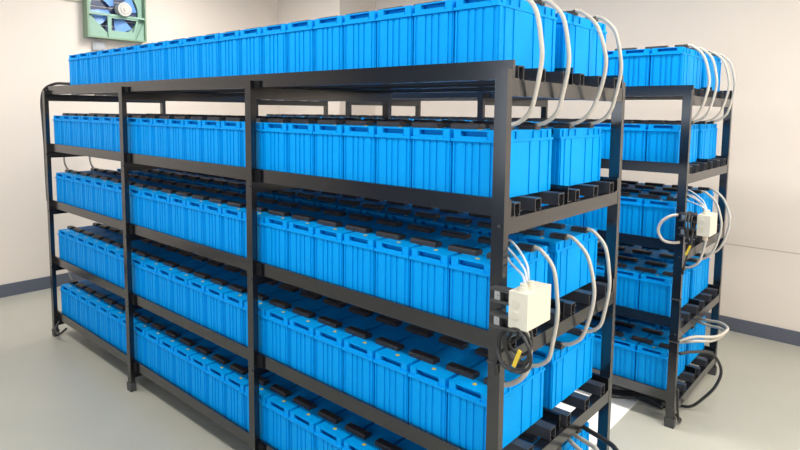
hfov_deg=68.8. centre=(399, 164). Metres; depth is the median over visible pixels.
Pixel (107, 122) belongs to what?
battery
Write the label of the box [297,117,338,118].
battery
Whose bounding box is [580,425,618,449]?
power cable
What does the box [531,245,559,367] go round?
hose
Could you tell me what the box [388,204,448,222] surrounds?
battery
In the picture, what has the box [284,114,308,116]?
battery
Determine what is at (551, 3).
hose
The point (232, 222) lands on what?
battery
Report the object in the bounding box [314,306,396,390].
battery
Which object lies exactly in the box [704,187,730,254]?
hose
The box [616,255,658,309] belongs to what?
battery
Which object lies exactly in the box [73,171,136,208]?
battery
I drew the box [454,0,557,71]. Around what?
battery
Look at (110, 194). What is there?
battery
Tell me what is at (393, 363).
battery
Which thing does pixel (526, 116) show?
hose
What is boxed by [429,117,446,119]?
battery
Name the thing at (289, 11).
wall pier
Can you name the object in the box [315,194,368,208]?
battery
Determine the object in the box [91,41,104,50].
wall socket
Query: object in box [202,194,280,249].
battery
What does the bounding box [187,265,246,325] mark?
battery
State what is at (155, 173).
battery
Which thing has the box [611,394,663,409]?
power cable
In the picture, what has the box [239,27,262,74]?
battery
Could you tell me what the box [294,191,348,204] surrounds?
battery
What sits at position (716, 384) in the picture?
power cable
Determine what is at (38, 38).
wall
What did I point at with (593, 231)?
hose
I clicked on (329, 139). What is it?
battery
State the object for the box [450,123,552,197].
battery
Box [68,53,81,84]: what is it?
battery
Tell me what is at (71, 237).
battery
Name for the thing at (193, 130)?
battery
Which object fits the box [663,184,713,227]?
battery
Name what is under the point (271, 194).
battery
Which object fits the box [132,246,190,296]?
battery
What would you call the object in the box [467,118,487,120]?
battery
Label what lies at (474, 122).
battery
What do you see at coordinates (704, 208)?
cable
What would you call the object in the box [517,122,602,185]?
battery
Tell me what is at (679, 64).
battery
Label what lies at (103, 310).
battery
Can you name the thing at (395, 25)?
battery
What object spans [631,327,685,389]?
battery
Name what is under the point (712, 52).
hose
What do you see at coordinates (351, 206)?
battery
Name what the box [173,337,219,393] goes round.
battery
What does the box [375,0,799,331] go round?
wall
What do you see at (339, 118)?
battery
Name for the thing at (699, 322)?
hose
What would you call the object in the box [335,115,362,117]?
battery
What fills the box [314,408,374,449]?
battery
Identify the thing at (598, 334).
battery
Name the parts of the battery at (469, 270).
lid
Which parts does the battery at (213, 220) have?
lid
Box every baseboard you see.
[0,272,85,297]
[704,312,799,345]
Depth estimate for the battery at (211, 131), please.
2.80 m
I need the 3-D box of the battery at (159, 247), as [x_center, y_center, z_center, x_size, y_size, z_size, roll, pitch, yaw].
[-1.566,0.627,3.684,0.215,0.230,0.372,5,7,41]
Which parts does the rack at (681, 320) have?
post, cross rail, post, post, cross rail, post, rail, post, cross rail, rail, post, rail, rail, rail, rail, post, cross rail, cross rail, cross rail, cross rail, rail, cross rail, rail, post, rail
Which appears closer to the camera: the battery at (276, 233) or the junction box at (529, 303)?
the junction box at (529, 303)
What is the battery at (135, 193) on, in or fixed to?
on the rack at (508, 80)
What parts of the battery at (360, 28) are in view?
lid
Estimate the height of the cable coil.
0.341 m
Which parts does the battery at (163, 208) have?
lid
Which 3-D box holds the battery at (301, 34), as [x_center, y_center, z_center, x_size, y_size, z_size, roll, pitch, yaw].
[-0.298,-0.483,2.470,0.215,0.230,0.372,5,7,41]
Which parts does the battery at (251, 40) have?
lid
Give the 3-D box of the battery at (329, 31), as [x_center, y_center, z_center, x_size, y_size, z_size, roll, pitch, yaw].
[-0.172,-0.471,2.360,0.215,0.230,0.372,5,7,41]
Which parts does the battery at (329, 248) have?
lid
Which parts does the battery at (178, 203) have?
lid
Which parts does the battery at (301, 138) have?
lid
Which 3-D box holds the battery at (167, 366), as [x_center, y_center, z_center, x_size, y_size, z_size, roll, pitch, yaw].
[-1.194,1.067,3.390,0.215,0.230,0.372,5,7,41]
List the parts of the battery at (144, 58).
lid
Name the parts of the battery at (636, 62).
lid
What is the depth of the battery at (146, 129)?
3.24 m
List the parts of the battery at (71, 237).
lid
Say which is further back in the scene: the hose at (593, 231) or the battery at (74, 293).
the battery at (74, 293)
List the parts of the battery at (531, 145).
lid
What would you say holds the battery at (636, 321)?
on the rack at (681, 320)
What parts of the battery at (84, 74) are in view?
lid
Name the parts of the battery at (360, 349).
lid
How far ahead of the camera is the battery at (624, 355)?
3.34 m
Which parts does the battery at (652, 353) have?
lid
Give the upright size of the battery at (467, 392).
0.230 m
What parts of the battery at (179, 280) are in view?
lid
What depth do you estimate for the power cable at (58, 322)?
4.20 m
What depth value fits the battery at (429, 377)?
2.01 m
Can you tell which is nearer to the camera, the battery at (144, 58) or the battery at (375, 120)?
the battery at (375, 120)
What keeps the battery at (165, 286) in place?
on the rack at (508, 80)
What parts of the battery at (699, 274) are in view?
lid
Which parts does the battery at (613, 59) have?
lid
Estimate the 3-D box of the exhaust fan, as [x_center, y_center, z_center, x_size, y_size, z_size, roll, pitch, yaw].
[-2.737,-1.490,5.639,0.157,0.556,0.556,5,7,41]
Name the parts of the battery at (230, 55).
lid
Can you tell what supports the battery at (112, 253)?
on the rack at (508, 80)
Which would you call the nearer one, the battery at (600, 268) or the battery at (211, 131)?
the battery at (211, 131)
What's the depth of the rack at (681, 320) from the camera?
3.27 m
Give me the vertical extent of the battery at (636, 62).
0.230 m
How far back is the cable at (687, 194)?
3.00 m
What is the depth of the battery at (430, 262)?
1.97 m
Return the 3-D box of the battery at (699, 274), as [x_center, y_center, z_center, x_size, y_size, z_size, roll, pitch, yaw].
[1.768,0.665,3.656,0.215,0.230,0.372,5,7,41]
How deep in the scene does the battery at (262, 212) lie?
2.65 m
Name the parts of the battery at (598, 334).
lid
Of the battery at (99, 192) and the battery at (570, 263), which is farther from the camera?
the battery at (99, 192)
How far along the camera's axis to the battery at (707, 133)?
3.48 m
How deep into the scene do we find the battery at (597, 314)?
3.67 m
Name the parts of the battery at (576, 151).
lid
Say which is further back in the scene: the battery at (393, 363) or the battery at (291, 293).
the battery at (291, 293)
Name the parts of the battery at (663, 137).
lid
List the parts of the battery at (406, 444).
lid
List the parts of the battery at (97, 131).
lid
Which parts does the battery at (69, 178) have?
lid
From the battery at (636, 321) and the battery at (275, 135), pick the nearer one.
the battery at (275, 135)
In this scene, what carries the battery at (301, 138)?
on the rack at (508, 80)
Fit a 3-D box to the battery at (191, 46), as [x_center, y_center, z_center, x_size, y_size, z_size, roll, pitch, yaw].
[-0.925,-0.540,3.021,0.215,0.230,0.372,5,7,41]
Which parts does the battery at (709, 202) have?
lid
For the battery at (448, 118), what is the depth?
4.09 m
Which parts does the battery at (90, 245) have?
lid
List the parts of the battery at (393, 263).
lid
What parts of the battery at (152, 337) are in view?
lid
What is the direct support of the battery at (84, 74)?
on the rack at (508, 80)
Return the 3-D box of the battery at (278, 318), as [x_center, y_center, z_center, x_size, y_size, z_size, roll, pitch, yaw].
[-0.437,0.730,2.692,0.215,0.230,0.372,5,7,41]
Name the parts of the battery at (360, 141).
lid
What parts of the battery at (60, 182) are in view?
lid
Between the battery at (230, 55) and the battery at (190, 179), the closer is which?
the battery at (230, 55)
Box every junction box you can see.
[489,280,550,335]
[678,209,717,240]
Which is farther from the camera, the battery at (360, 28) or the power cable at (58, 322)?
the power cable at (58, 322)
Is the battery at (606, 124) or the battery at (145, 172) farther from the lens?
the battery at (145, 172)
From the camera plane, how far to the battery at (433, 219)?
2.56 m
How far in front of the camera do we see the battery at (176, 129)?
3.02 m
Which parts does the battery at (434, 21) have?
lid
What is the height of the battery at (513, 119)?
0.230 m
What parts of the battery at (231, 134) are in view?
lid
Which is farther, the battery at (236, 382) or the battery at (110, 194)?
the battery at (110, 194)
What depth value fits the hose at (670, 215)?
3.04 m
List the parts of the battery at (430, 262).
lid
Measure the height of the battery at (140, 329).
0.230 m
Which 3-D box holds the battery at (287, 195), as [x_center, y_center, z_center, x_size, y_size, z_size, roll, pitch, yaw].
[-0.526,0.256,3.303,0.215,0.230,0.372,5,7,41]
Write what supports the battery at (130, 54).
on the rack at (508, 80)
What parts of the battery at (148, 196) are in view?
lid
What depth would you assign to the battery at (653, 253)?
3.68 m
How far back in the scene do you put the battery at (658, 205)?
3.16 m
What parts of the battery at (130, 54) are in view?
lid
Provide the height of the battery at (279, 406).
0.230 m
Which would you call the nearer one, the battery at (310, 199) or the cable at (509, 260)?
the cable at (509, 260)
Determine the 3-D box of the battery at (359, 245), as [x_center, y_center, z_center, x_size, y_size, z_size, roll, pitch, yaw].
[-0.056,0.350,2.323,0.215,0.230,0.372,5,7,41]
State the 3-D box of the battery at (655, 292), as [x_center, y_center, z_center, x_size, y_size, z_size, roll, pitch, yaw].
[1.486,0.692,3.337,0.215,0.230,0.372,5,7,41]
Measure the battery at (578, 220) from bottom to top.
0.230 m
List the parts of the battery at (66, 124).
lid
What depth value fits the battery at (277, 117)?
3.23 m
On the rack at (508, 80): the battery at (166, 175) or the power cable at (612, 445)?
the battery at (166, 175)
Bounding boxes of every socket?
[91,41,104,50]
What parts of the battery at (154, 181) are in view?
lid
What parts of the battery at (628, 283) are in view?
lid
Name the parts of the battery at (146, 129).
lid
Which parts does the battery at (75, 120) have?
lid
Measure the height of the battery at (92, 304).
0.230 m
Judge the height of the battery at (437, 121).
0.230 m
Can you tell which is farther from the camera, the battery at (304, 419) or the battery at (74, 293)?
the battery at (74, 293)
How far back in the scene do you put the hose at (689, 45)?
3.02 m
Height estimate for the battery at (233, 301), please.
0.230 m
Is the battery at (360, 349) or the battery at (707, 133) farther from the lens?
the battery at (707, 133)
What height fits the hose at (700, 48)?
0.417 m
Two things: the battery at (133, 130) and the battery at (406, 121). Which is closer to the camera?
the battery at (406, 121)
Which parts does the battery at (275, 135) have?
lid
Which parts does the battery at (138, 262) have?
lid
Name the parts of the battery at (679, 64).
lid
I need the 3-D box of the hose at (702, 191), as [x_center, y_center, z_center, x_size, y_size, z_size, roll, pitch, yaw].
[1.827,0.365,3.444,0.132,0.428,0.014,5,7,41]
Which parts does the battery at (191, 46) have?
lid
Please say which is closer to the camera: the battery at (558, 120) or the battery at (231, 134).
the battery at (231, 134)
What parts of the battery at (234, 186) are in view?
lid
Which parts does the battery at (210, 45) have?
lid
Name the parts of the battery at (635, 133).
lid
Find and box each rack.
[42,60,625,449]
[256,85,732,428]
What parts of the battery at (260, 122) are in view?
lid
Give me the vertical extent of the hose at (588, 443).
0.076 m
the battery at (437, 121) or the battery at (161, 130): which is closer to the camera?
the battery at (437, 121)
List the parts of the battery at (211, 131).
lid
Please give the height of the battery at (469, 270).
0.230 m
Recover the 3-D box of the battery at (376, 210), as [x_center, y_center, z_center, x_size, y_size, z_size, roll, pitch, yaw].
[-0.024,0.301,2.862,0.215,0.230,0.372,5,7,41]
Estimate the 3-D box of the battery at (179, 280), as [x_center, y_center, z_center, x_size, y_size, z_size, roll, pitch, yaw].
[-1.064,0.672,3.243,0.215,0.230,0.372,5,7,41]
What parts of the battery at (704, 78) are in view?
lid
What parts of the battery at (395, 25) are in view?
lid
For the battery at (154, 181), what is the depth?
3.54 m
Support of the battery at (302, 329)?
on the rack at (508, 80)
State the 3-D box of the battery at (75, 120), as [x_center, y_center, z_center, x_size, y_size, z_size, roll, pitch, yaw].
[-2.059,-0.240,4.050,0.215,0.230,0.372,5,7,41]
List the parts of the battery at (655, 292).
lid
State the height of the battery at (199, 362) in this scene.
0.230 m
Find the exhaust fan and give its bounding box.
[82,0,146,42]
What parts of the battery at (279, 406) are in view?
lid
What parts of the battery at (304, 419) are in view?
lid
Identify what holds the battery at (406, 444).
on the rack at (508, 80)
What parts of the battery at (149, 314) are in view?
lid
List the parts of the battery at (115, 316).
lid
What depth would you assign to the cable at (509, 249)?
1.70 m
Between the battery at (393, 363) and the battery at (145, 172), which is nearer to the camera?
the battery at (393, 363)
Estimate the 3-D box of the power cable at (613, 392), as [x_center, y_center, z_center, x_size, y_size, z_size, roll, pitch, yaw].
[1.298,1.356,3.521,0.167,0.025,0.545,-3,7,-37]
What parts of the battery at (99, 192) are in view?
lid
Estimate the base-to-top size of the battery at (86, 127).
0.230 m
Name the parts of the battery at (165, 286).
lid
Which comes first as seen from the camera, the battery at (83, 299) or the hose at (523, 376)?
the hose at (523, 376)
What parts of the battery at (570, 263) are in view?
lid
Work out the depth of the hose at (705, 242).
3.25 m
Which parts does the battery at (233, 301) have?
lid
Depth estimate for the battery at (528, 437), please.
2.32 m
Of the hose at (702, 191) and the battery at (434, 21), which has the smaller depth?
the battery at (434, 21)
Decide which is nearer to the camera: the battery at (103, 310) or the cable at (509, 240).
the cable at (509, 240)
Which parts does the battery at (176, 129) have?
lid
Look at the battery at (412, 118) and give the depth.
4.29 m
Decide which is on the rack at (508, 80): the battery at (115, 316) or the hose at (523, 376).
the battery at (115, 316)
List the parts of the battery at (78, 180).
lid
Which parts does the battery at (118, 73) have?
lid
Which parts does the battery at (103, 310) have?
lid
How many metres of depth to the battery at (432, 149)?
1.92 m
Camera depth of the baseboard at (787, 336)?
4.41 m
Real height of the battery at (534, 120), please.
0.230 m
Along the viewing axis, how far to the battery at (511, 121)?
2.34 m
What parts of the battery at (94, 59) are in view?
lid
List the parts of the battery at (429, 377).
lid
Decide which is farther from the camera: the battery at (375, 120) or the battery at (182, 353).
the battery at (182, 353)
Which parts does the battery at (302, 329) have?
lid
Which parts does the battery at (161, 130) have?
lid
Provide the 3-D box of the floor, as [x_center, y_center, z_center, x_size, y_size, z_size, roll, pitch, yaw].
[-0.247,1.563,1.870,9.670,0.120,8.180,5,7,41]
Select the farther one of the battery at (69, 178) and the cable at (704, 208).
the battery at (69, 178)
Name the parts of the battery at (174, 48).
lid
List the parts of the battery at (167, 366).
lid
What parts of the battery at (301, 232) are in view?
lid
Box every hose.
[504,334,530,387]
[511,0,543,126]
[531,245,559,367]
[535,0,570,126]
[560,234,595,345]
[567,437,582,449]
[569,9,607,125]
[572,433,598,449]
[581,227,611,332]
[589,16,622,124]
[657,214,679,243]
[679,318,728,342]
[679,321,724,343]
[685,194,706,268]
[688,44,710,119]
[693,47,717,122]
[696,190,722,259]
[704,51,730,121]
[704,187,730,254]
[713,53,735,121]
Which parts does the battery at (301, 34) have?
lid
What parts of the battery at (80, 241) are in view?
lid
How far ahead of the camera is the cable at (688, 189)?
3.01 m
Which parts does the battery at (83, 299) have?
lid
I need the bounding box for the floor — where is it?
[0,286,799,449]
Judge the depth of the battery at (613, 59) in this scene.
3.26 m
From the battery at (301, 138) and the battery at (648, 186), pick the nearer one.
the battery at (301, 138)
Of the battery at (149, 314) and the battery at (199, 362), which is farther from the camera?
the battery at (149, 314)
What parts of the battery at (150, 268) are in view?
lid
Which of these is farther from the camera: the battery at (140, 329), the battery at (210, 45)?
the battery at (140, 329)
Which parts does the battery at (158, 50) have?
lid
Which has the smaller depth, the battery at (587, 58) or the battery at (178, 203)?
the battery at (587, 58)
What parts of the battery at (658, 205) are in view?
lid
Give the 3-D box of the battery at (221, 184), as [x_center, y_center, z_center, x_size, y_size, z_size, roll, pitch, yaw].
[-1.028,0.210,3.744,0.215,0.230,0.372,5,7,41]
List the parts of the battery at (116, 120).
lid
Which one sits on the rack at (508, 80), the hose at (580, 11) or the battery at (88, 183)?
the battery at (88, 183)
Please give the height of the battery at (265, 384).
0.230 m
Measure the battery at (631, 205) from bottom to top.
0.230 m
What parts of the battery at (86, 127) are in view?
lid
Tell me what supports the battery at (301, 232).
on the rack at (508, 80)
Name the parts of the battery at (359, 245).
lid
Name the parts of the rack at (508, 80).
post, cross rail, cross rail, cross rail, post, cross rail, cross rail, cross rail, post, rail, cross rail, post, rail, cross rail, cross rail, cross rail, rail, rail, rail, cross rail, post, post, cable coil, rail, cross rail, cross rail, cross rail, cross rail, rail, rail, rail, post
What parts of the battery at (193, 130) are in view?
lid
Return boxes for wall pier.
[278,0,375,115]
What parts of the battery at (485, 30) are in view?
lid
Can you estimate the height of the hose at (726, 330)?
0.076 m
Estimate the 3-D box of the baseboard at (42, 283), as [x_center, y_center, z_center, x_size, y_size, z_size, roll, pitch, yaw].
[-3.904,1.148,4.694,0.012,0.113,7.210,5,7,41]
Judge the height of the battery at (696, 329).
0.230 m
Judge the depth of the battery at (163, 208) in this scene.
3.18 m
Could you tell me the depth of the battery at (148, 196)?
3.29 m
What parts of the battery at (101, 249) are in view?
lid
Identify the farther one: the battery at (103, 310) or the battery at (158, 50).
the battery at (103, 310)
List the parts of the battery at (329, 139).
lid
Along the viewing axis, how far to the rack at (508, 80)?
2.32 m
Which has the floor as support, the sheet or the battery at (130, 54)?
the sheet
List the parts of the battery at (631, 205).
lid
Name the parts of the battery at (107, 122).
lid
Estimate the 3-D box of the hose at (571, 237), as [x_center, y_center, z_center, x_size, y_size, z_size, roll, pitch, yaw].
[0.655,0.472,2.139,0.127,0.428,0.014,5,7,41]
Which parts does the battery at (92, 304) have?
lid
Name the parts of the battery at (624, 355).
lid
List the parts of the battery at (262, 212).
lid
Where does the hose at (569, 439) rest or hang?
attached to the battery at (528, 437)
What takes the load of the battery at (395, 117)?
on the rack at (681, 320)
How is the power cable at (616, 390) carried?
on the floor
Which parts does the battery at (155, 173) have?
lid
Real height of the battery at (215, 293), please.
0.230 m
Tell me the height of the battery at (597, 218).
0.230 m
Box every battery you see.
[53,113,94,144]
[55,168,113,202]
[57,222,110,260]
[60,280,93,316]
[61,113,105,145]
[64,169,119,205]
[66,224,119,265]
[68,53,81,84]
[68,283,103,323]
[70,113,86,146]
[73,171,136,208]
[75,227,122,269]
[78,52,89,83]
[78,287,114,328]
[80,114,97,147]
[82,172,147,211]
[85,231,122,274]
[87,293,124,335]
[88,50,102,83]
[90,114,136,148]
[93,174,158,214]
[95,238,153,279]
[97,298,124,342]
[99,48,115,82]
[101,114,146,150]
[103,176,171,217]
[106,239,166,284]
[108,303,148,349]
[110,47,124,82]
[113,115,160,151]
[115,178,183,219]
[117,242,178,287]
[119,311,160,353]
[123,45,137,81]
[127,115,174,153]
[129,169,164,173]
[129,181,197,225]
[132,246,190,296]
[134,315,174,365]
[136,43,151,80]
[136,168,177,175]
[138,115,187,155]
[140,183,211,229]
[142,250,206,303]
[144,322,188,373]
[147,169,186,177]
[150,40,168,79]
[152,116,203,157]
[154,185,228,234]
[156,255,221,310]
[158,171,197,179]
[158,329,202,383]
[165,38,183,78]
[167,116,219,159]
[169,188,245,238]
[170,173,210,181]
[171,260,239,317]
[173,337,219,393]
[181,36,200,77]
[182,175,223,184]
[183,116,228,161]
[185,191,262,244]
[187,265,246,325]
[189,345,236,404]
[196,177,239,186]
[199,33,219,77]
[201,117,244,163]
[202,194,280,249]
[204,270,276,334]
[206,354,247,415]
[210,179,245,189]
[218,30,240,75]
[220,117,268,166]
[221,197,302,255]
[223,280,295,344]
[224,182,245,191]
[224,363,275,428]
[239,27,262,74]
[240,118,296,168]
[240,185,245,192]
[241,201,324,262]
[243,283,317,354]
[244,374,296,441]
[257,188,307,197]
[261,23,287,73]
[262,118,320,171]
[263,205,348,269]
[264,290,341,365]
[265,384,321,449]
[275,188,326,201]
[277,117,319,118]
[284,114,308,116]
[286,20,314,72]
[286,119,345,174]
[287,209,374,277]
[288,298,366,377]
[288,396,346,449]
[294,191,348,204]
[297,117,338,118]
[313,15,344,70]
[313,120,376,178]
[313,213,403,285]
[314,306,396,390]
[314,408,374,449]
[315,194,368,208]
[317,118,361,119]
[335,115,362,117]
[338,197,394,213]
[339,118,379,120]
[342,120,407,182]
[342,218,434,295]
[342,315,427,405]
[342,422,405,449]
[343,11,377,68]
[362,201,419,217]
[363,119,408,123]
[373,324,461,421]
[374,224,468,305]
[375,121,436,186]
[375,438,427,449]
[376,5,414,66]
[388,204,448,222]
[389,119,425,124]
[394,116,418,119]
[408,335,487,439]
[409,230,490,317]
[411,117,432,120]
[411,122,472,191]
[412,0,455,64]
[415,208,477,227]
[417,120,464,122]
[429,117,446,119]
[445,213,491,233]
[446,347,544,449]
[447,117,474,120]
[447,121,493,123]
[448,236,548,329]
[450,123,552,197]
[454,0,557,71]
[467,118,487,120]
[478,221,555,240]
[480,121,530,127]
[512,118,535,122]
[516,324,594,409]
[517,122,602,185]
[517,222,597,298]
[518,422,588,449]
[533,119,557,122]
[554,9,606,75]
[557,119,587,126]
[558,196,583,226]
[579,315,627,369]
[583,313,601,323]
[584,120,610,158]
[584,192,628,229]
[596,252,629,275]
[597,239,623,251]
[606,50,618,75]
[613,320,655,379]
[615,48,651,85]
[615,315,634,322]
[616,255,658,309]
[618,243,649,257]
[619,188,651,235]
[621,180,644,189]
[622,120,647,160]
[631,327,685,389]
[632,246,673,262]
[634,260,690,316]
[635,182,671,191]
[635,319,661,329]
[638,191,694,239]
[641,121,698,162]
[645,44,702,88]
[659,250,709,298]
[662,316,705,365]
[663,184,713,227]
[667,120,717,158]
[701,51,721,91]
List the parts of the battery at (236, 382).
lid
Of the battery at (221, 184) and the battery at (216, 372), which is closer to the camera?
the battery at (216, 372)
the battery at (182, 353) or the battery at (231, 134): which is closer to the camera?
the battery at (231, 134)
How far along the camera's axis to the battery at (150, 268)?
3.34 m
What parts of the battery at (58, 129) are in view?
lid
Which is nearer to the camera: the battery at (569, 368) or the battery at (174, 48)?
the battery at (569, 368)
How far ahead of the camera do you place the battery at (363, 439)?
2.31 m
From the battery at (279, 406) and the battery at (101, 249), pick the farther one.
the battery at (101, 249)
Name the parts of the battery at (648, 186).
lid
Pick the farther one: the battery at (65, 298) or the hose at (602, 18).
the battery at (65, 298)
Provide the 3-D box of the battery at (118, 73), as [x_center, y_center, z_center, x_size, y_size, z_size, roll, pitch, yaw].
[-1.553,-0.597,3.572,0.215,0.230,0.372,5,7,41]
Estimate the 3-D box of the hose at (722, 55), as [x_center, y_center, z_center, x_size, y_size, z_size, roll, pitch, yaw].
[1.948,-0.462,3.506,0.120,0.417,0.014,5,7,41]
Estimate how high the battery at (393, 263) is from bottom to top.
0.230 m
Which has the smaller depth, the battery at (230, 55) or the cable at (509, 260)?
the cable at (509, 260)
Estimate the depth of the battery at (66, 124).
4.01 m
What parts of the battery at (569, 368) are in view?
lid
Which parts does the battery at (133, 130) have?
lid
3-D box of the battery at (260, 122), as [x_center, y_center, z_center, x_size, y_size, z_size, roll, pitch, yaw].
[-0.553,-0.103,2.727,0.215,0.230,0.372,5,7,41]
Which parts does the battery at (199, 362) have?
lid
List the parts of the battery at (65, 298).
lid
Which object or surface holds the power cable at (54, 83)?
attached to the rack at (508, 80)
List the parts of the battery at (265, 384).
lid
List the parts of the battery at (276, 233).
lid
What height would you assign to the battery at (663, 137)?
0.230 m
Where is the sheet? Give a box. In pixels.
[555,386,638,449]
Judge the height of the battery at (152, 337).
0.230 m
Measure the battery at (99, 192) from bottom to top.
0.230 m
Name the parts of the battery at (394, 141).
lid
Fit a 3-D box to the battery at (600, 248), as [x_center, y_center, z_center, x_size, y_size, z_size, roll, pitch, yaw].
[1.392,0.631,3.987,0.215,0.230,0.372,5,7,41]
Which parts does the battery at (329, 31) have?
lid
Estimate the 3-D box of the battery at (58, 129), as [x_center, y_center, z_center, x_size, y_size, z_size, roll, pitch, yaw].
[-2.290,-0.262,4.253,0.162,0.230,0.372,5,7,41]
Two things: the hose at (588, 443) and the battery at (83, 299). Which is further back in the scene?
the battery at (83, 299)
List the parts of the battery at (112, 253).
lid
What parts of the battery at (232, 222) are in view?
lid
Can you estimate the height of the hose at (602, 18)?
0.417 m
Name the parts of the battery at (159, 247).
lid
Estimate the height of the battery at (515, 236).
0.230 m
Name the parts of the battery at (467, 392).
lid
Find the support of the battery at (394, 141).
on the rack at (508, 80)
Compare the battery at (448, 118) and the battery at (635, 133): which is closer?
the battery at (635, 133)
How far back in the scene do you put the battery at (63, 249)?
4.22 m
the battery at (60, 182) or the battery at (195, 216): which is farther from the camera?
the battery at (60, 182)
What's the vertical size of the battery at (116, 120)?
0.230 m
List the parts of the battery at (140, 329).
lid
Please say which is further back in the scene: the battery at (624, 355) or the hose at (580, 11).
the battery at (624, 355)
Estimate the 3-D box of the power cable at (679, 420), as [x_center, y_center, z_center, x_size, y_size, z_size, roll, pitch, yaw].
[1.489,1.281,3.283,0.091,0.219,0.355,0,5,-7]
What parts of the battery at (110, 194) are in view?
lid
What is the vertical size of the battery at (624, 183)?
0.230 m
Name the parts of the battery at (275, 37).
lid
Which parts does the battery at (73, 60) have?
lid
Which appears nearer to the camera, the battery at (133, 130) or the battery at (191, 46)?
the battery at (191, 46)
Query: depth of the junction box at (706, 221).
2.94 m
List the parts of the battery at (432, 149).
lid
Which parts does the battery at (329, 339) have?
lid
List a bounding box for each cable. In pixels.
[40,82,69,200]
[55,321,66,334]
[508,239,529,280]
[508,247,527,282]
[508,257,525,283]
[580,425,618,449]
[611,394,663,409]
[612,389,665,403]
[612,391,665,404]
[663,388,681,422]
[674,196,707,210]
[675,189,707,209]
[675,194,706,208]
[678,350,722,407]
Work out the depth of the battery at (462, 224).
2.44 m
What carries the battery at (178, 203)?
on the rack at (508, 80)
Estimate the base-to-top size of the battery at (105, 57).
0.230 m
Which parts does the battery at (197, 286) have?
lid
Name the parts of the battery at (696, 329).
lid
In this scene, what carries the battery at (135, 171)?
on the rack at (508, 80)
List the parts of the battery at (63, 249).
lid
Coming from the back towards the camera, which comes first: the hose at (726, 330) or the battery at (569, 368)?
the hose at (726, 330)
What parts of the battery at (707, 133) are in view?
lid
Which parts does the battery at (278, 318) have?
lid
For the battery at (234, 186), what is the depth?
3.52 m
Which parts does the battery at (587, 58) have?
lid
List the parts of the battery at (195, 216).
lid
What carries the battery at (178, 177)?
on the rack at (508, 80)
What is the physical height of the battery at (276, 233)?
0.230 m
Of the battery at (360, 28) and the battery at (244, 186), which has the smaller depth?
the battery at (360, 28)
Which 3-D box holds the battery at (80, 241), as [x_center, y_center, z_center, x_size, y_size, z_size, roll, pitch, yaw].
[-2.068,0.581,4.125,0.215,0.230,0.372,5,7,41]
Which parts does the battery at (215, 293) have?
lid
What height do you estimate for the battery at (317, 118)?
0.230 m
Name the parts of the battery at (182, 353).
lid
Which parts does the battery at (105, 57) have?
lid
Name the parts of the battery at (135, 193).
lid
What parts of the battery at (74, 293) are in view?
lid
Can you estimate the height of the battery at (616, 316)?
0.230 m
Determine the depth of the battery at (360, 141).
2.14 m
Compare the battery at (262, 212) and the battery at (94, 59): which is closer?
the battery at (262, 212)
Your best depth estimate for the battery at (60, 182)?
4.17 m
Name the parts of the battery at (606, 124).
lid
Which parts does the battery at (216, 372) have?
lid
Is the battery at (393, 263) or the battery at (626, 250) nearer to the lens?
the battery at (393, 263)
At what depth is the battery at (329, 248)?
2.30 m
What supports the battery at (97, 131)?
on the rack at (508, 80)
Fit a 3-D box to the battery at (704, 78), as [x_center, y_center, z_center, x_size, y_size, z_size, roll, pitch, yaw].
[1.781,-0.558,3.544,0.215,0.230,0.372,5,7,41]
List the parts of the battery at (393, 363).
lid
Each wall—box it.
[0,0,278,284]
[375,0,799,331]
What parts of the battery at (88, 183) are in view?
lid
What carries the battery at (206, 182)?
on the rack at (508, 80)
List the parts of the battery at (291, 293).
lid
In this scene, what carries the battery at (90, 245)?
on the rack at (508, 80)

